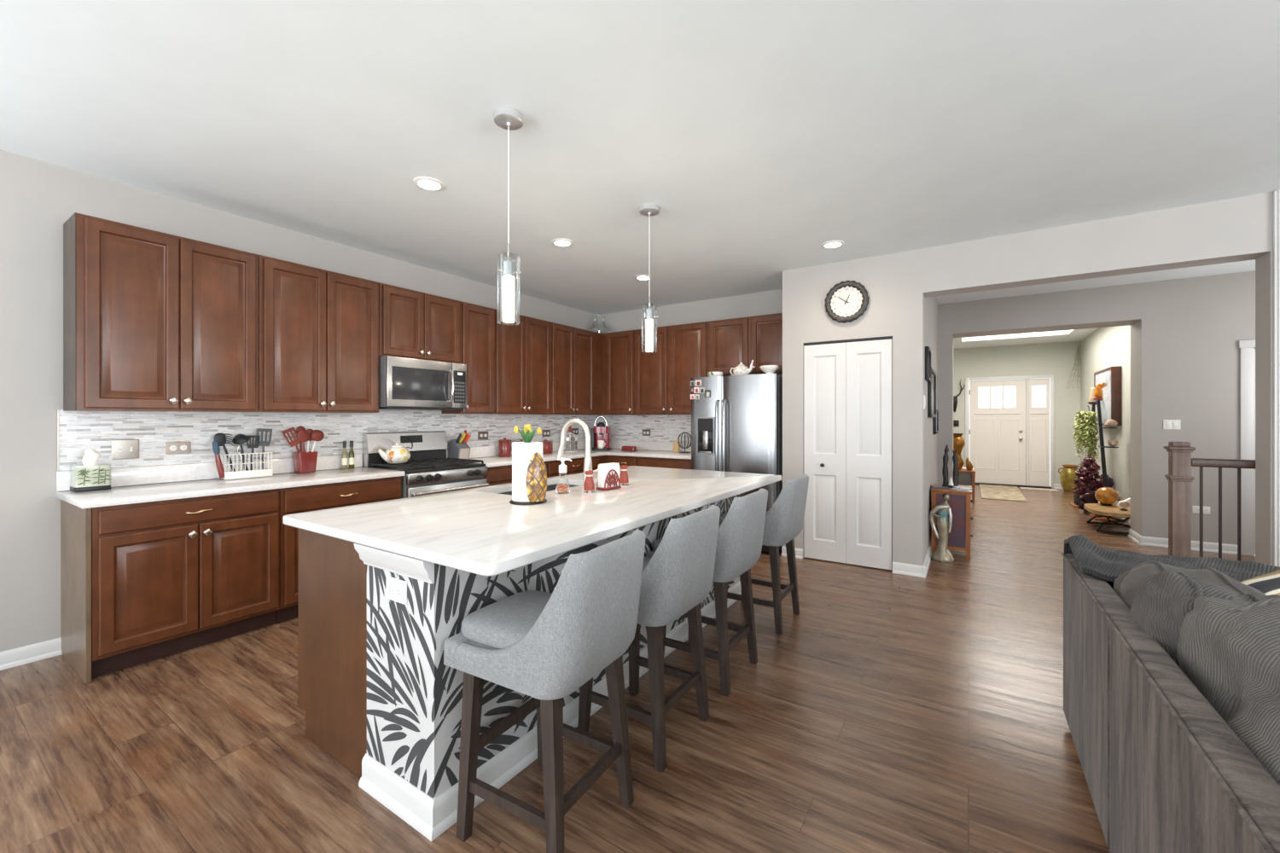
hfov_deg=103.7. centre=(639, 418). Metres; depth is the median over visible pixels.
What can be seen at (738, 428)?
refrigerator
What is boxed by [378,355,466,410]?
microwave
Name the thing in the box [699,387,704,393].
magnet
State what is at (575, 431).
outlet
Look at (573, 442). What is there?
rack
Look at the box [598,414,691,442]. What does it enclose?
backsplash
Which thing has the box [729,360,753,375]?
teapot
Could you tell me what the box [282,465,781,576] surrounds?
island countertop
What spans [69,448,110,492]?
tissue box
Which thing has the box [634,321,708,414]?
upper cabinet
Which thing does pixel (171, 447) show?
receptacle
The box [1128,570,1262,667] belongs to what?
cushion
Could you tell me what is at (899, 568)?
baseboard
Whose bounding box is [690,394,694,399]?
magnet
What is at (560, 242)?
recessed light
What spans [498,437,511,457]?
canister
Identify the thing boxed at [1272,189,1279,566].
trim
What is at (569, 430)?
ornament
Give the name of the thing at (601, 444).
mug
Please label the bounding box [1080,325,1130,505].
wall
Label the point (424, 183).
recessed light
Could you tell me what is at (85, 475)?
print
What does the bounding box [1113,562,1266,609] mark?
cushion
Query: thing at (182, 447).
receptacle
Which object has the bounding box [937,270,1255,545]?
wall
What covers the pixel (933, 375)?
picture
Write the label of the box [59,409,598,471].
backsplash
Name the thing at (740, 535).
counter stool
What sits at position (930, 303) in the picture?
wall
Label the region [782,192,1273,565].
wall
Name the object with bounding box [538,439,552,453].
canister
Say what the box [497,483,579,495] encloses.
sink
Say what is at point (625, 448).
butter dish
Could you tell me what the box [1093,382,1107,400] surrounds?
rooster figurine
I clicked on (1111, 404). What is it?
framed painting
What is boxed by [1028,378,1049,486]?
sidelight
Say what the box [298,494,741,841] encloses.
kitchen island
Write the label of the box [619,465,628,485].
shaker
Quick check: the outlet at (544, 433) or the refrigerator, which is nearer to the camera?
the refrigerator
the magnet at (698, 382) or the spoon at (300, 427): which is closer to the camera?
the spoon at (300, 427)
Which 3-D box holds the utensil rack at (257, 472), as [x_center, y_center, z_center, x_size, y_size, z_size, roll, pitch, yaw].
[-2.725,0.324,3.471,0.126,0.167,0.278,0,0,33]
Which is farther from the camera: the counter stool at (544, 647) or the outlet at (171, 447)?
the outlet at (171, 447)
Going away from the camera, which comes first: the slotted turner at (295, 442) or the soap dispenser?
the soap dispenser
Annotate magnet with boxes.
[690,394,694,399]
[693,387,698,393]
[695,379,701,385]
[695,394,699,399]
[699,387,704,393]
[704,389,710,397]
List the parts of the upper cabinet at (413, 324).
door, door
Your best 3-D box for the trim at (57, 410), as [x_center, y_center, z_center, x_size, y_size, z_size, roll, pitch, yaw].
[-3.256,0.124,2.812,0.010,0.346,0.008,0,0,33]
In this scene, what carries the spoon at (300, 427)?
in the utensil crock
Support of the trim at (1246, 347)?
attached to the wall at (1186, 333)
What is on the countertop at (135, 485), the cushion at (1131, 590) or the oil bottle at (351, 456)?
the oil bottle at (351, 456)
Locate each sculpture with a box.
[942,444,959,487]
[1071,456,1103,513]
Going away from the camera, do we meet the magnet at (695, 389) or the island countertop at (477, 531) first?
the island countertop at (477, 531)
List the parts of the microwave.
handle, control panel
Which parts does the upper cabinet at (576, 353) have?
door, door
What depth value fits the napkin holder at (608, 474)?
2.86 m
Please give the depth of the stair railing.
3.45 m
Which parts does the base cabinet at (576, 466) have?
door, drawer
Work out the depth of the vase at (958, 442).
7.95 m
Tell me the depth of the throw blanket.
1.91 m
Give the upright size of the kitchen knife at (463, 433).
0.103 m
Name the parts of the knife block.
plate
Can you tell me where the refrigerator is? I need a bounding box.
[691,373,782,552]
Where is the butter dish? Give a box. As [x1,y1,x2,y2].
[620,445,637,451]
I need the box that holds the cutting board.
[673,441,679,452]
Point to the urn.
(1067, 474)
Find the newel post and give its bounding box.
[1163,442,1196,557]
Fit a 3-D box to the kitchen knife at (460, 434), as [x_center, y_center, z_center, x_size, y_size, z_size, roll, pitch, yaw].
[-1.739,0.195,4.822,0.078,0.095,0.016,0,0,33]
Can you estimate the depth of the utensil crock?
3.73 m
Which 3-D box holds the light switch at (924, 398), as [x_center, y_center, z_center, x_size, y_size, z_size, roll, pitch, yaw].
[2.434,-0.137,4.299,0.010,0.115,0.100,0,0,33]
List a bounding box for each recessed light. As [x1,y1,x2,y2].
[413,176,444,191]
[551,238,573,246]
[634,274,651,280]
[820,240,844,248]
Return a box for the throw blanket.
[1063,535,1279,581]
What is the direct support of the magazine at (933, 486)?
on the chest
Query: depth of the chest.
4.76 m
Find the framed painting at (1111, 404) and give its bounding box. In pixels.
[1093,366,1121,425]
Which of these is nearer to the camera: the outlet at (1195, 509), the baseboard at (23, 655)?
the baseboard at (23, 655)
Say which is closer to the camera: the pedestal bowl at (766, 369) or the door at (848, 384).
the door at (848, 384)
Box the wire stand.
[677,431,691,453]
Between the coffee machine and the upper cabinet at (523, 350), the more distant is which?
the coffee machine
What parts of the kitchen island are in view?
panel, crown moulding, baseboard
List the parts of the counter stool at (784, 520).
leg, seat, leg, backrest, leg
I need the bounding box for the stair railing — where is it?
[1191,458,1255,561]
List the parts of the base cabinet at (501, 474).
drawer, door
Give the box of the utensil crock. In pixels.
[291,451,317,473]
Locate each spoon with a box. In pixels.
[296,425,305,452]
[296,430,308,452]
[306,429,313,452]
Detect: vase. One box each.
[953,433,965,470]
[1099,474,1114,504]
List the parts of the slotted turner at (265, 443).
handle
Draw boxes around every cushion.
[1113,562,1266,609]
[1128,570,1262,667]
[1176,596,1279,785]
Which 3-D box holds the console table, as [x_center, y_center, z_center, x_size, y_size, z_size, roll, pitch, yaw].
[5.117,1.073,8.094,0.470,0.499,0.450,0,0,33]
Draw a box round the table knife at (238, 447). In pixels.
[237,446,248,471]
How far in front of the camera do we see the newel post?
3.53 m
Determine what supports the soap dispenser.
on the island countertop at (477, 531)
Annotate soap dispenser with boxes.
[554,457,571,494]
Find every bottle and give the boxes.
[341,441,347,469]
[348,441,354,469]
[554,472,570,494]
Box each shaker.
[583,470,594,493]
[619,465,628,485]
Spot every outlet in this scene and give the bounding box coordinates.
[165,442,190,453]
[386,576,407,605]
[477,431,488,439]
[541,430,550,436]
[571,428,578,435]
[642,430,650,436]
[1192,506,1210,514]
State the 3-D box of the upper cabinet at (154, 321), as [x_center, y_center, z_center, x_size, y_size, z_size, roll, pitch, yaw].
[-2.874,-0.567,3.076,0.342,1.050,0.823,0,0,33]
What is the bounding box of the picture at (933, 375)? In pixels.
[931,373,934,414]
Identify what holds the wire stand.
on the countertop at (489, 455)
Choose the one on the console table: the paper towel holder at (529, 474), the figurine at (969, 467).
the figurine at (969, 467)
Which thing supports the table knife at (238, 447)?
in the utensil rack at (257, 472)
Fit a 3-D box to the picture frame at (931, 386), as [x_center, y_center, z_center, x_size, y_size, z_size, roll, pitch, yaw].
[2.929,-0.242,5.038,0.029,0.470,0.800,0,0,33]
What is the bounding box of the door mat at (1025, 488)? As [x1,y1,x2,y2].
[1019,487,1058,491]
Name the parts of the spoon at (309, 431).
handle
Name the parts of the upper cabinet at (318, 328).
door, knob, door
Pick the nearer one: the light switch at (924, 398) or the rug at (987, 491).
the light switch at (924, 398)
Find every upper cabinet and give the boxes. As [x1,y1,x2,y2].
[63,212,258,412]
[258,255,378,413]
[378,282,460,363]
[442,301,494,413]
[482,308,551,414]
[551,322,612,415]
[602,330,634,415]
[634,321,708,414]
[708,313,782,376]
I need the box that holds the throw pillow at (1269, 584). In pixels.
[1239,570,1279,595]
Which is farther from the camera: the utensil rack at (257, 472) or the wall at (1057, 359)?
the wall at (1057, 359)
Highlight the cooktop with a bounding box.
[370,463,485,473]
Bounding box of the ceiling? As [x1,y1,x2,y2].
[0,0,1279,349]
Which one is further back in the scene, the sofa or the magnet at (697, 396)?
the magnet at (697, 396)
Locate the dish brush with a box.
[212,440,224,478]
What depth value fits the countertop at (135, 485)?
3.15 m
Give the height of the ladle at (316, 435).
0.294 m
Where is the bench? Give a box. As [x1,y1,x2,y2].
[1083,503,1130,535]
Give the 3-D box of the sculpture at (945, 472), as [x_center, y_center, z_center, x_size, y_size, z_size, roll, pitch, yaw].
[3.078,0.472,4.983,0.141,0.419,0.109,0,0,33]
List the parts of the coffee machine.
water tank, lever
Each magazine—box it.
[930,485,950,488]
[950,487,972,490]
[952,486,971,488]
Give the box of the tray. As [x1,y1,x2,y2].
[216,468,272,479]
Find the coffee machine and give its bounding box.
[590,415,611,450]
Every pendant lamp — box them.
[494,106,523,325]
[639,203,658,352]
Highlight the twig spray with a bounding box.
[1066,345,1081,389]
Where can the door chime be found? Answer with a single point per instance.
(956, 423)
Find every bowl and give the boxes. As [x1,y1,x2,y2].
[707,372,723,377]
[760,365,779,373]
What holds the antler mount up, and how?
attached to the wall at (1057, 359)
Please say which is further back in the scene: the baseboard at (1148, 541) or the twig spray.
the twig spray
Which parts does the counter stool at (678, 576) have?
leg, leg, seat, leg, backrest, leg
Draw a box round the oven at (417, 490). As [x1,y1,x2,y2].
[406,478,488,498]
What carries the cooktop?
in the gas range at (427, 471)
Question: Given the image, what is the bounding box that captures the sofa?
[1061,552,1279,852]
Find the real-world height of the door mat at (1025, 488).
0.009 m
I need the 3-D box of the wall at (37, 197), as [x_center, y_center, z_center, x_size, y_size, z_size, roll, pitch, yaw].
[-3.231,-0.047,2.972,0.120,2.740,9.740,0,0,33]
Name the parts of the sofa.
arm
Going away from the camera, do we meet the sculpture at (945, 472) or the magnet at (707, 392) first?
the sculpture at (945, 472)
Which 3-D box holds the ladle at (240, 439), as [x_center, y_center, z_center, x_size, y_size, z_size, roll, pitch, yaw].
[-2.715,0.252,3.417,0.077,0.289,0.094,0,0,33]
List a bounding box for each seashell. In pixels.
[1103,418,1117,426]
[1107,438,1118,446]
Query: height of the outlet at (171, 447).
0.075 m
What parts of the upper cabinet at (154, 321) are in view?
panel, door, knob, knob, door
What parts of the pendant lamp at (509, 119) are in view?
stem, lamp shade, cord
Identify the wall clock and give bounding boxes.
[824,280,869,323]
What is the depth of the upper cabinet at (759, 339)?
5.40 m
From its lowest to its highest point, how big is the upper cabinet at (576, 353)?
1.050 m
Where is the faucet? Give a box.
[555,418,598,486]
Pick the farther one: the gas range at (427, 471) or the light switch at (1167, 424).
the light switch at (1167, 424)
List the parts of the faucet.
spout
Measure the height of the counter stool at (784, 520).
0.954 m
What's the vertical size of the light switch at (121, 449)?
0.118 m
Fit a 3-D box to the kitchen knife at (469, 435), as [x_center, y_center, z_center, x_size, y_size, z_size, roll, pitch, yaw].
[-1.673,0.201,4.895,0.069,0.083,0.016,0,0,33]
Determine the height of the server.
0.299 m
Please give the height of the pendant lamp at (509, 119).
0.971 m
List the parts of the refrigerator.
dispenser panel, freezer door, handle, handle, fridge door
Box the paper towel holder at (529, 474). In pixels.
[509,424,546,505]
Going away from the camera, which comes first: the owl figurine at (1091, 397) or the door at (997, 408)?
the owl figurine at (1091, 397)
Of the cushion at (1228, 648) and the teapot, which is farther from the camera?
the teapot
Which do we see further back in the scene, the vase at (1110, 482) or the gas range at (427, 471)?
the vase at (1110, 482)
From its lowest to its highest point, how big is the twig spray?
0.812 m
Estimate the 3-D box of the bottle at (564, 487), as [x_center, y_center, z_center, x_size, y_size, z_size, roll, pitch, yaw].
[-0.420,0.350,2.738,0.084,0.114,0.084,0,0,33]
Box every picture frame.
[925,346,930,382]
[927,367,936,417]
[932,409,938,434]
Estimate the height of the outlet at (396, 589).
0.078 m
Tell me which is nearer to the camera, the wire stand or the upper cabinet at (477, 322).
the upper cabinet at (477, 322)
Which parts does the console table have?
leg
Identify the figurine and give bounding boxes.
[929,493,954,562]
[965,458,973,471]
[1088,386,1096,404]
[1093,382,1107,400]
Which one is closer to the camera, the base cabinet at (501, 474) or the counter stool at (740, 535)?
the counter stool at (740, 535)
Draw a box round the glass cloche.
[586,313,611,333]
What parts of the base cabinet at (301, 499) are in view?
door, drawer, pull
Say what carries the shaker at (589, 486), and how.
on the island countertop at (477, 531)
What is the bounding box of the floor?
[0,484,1255,852]
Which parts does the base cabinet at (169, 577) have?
end panel, door, drawer, knob, pull, knob, door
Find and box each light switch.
[111,439,139,459]
[923,395,925,408]
[1163,419,1180,430]
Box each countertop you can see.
[56,453,404,508]
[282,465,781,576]
[446,440,691,467]
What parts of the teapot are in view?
spout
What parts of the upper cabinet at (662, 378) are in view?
door, door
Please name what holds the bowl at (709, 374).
on the refrigerator
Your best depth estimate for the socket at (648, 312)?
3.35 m
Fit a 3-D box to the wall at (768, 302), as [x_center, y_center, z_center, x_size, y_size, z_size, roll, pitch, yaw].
[0.510,-0.047,5.944,2.890,2.740,0.670,0,0,33]
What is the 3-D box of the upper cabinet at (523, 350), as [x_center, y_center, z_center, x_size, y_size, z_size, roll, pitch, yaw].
[-1.334,-0.567,5.433,0.342,1.050,0.807,0,0,33]
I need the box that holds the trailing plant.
[1072,405,1104,461]
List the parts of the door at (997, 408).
panel moulding, pane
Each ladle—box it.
[232,434,249,471]
[310,430,324,452]
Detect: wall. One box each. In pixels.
[0,149,597,651]
[597,289,782,452]
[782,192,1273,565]
[924,296,937,559]
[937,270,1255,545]
[953,341,1080,484]
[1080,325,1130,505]
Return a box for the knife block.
[448,438,470,459]
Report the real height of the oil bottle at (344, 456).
0.225 m
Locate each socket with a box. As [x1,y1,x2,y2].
[501,261,515,277]
[645,308,653,319]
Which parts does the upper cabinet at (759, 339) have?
door, door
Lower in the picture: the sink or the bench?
the bench
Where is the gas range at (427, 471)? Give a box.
[362,430,488,498]
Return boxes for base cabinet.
[60,488,279,684]
[275,476,401,623]
[483,461,546,486]
[546,455,606,477]
[606,455,637,467]
[637,456,691,469]
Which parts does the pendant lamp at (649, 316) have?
lamp shade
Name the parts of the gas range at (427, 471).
knob, knob, knob, control panel, knob, knob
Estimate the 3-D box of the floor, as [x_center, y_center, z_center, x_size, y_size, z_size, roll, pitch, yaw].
[2.536,1.348,3.240,9.500,0.050,16.500,0,0,33]
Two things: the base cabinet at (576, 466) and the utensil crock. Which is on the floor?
the base cabinet at (576, 466)
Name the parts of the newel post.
post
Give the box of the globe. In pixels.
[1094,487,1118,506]
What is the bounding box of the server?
[213,432,235,471]
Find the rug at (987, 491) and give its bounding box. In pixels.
[979,484,1027,501]
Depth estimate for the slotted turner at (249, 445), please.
3.49 m
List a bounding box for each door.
[803,336,892,570]
[969,378,1051,488]
[1253,349,1255,554]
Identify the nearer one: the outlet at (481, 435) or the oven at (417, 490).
the oven at (417, 490)
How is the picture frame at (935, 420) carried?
attached to the wall at (930, 303)
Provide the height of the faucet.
0.406 m
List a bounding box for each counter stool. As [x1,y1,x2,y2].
[443,529,645,852]
[577,505,720,773]
[645,488,767,697]
[718,474,808,634]
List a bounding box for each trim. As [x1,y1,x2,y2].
[56,409,59,471]
[965,374,1053,488]
[1238,339,1255,556]
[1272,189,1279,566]
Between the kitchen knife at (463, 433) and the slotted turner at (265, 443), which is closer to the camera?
the slotted turner at (265, 443)
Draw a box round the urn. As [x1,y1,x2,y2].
[1058,465,1078,492]
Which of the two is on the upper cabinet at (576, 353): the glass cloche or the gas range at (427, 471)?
the glass cloche
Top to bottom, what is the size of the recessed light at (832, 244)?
0.011 m
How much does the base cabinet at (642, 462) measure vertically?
0.875 m
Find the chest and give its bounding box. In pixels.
[930,483,972,559]
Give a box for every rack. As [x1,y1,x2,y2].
[216,451,272,479]
[564,432,577,452]
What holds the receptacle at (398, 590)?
attached to the outlet at (396, 589)
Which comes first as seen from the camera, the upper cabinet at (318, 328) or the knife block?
the upper cabinet at (318, 328)
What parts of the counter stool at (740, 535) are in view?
rail, seat, leg, leg, backrest, leg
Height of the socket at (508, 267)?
0.068 m
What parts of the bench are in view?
leg, leg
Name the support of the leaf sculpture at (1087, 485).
on the floor
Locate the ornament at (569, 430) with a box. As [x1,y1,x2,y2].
[567,425,572,432]
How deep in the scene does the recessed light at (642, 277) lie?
5.04 m
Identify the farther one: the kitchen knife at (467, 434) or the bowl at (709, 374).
the bowl at (709, 374)
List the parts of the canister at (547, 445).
lid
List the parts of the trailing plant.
pot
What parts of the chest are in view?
leg, woven panel, rail, leg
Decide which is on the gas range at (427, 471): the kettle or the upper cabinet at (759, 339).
the kettle
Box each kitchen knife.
[455,433,461,442]
[459,432,465,443]
[462,433,468,442]
[465,434,471,442]
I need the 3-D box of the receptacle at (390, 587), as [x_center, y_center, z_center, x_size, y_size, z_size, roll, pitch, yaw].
[-0.855,0.588,1.725,0.035,0.035,0.003,0,0,33]
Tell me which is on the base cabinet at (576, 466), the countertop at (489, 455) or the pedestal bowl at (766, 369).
the countertop at (489, 455)
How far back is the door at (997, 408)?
9.82 m
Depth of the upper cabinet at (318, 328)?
3.64 m
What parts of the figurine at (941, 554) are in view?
arm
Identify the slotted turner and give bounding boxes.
[246,435,260,470]
[256,428,272,469]
[281,426,300,452]
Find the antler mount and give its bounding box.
[953,381,964,412]
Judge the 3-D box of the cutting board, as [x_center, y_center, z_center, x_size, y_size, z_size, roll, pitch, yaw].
[0.435,0.343,6.048,0.080,0.129,0.018,0,0,33]
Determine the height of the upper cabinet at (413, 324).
0.589 m
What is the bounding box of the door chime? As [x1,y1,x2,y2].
[953,420,959,426]
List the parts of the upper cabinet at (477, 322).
door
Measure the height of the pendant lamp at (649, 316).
0.971 m
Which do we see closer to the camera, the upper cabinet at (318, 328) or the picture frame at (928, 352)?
the upper cabinet at (318, 328)
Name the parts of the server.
handle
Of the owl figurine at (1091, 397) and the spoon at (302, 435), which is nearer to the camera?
the spoon at (302, 435)
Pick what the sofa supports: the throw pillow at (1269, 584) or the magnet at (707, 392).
the throw pillow at (1269, 584)
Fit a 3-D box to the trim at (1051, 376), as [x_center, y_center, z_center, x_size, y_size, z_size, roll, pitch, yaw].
[7.199,0.253,9.840,1.405,2.140,0.090,0,0,33]
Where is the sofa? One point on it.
(1172, 674)
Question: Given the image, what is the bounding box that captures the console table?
[957,469,975,503]
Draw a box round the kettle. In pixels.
[378,436,413,463]
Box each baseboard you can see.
[0,637,61,670]
[781,537,931,577]
[1053,483,1130,523]
[1127,528,1237,554]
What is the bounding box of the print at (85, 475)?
[76,466,110,485]
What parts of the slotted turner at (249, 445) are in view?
handle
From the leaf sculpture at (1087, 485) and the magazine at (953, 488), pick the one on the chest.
the magazine at (953, 488)
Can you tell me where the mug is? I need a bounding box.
[597,440,605,448]
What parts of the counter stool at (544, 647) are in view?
rail, leg, seat, seat, leg, backrest, leg, leg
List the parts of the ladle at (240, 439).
handle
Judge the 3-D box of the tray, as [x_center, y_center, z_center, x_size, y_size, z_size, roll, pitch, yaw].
[-2.725,0.383,3.471,0.126,0.049,0.276,0,0,33]
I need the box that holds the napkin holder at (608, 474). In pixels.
[596,462,621,490]
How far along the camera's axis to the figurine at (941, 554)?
4.65 m
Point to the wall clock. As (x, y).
(846, 301)
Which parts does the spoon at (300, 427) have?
handle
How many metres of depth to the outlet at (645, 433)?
6.46 m
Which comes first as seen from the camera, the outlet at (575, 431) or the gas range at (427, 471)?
the gas range at (427, 471)
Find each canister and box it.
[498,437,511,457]
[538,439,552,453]
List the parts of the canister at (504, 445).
lid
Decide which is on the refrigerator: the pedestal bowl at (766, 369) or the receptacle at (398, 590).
the pedestal bowl at (766, 369)
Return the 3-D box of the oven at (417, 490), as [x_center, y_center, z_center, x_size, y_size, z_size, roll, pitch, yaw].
[-1.562,0.816,4.169,0.098,0.555,0.750,0,0,33]
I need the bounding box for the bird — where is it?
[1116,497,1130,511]
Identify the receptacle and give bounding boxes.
[169,445,176,450]
[180,445,186,450]
[387,584,394,594]
[395,587,402,597]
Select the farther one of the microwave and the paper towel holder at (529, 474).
the microwave
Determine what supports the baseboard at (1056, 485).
attached to the wall at (1107, 347)
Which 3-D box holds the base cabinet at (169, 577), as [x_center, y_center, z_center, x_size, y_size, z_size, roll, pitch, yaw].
[-2.751,0.884,2.997,0.650,0.875,0.841,0,0,33]
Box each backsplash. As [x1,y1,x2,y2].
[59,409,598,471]
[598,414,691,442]
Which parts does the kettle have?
spout, lid, handle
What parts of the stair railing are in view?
handrail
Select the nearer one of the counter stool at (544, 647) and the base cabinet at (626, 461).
the counter stool at (544, 647)
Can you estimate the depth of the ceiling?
2.41 m
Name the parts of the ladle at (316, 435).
handle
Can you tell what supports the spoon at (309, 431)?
in the utensil crock
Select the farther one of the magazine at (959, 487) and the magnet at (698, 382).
the magnet at (698, 382)
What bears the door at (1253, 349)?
in the wall at (1186, 333)
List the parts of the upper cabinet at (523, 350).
door, door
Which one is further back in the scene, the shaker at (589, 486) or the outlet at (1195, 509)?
the outlet at (1195, 509)
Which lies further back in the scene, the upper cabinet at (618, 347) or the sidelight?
the sidelight

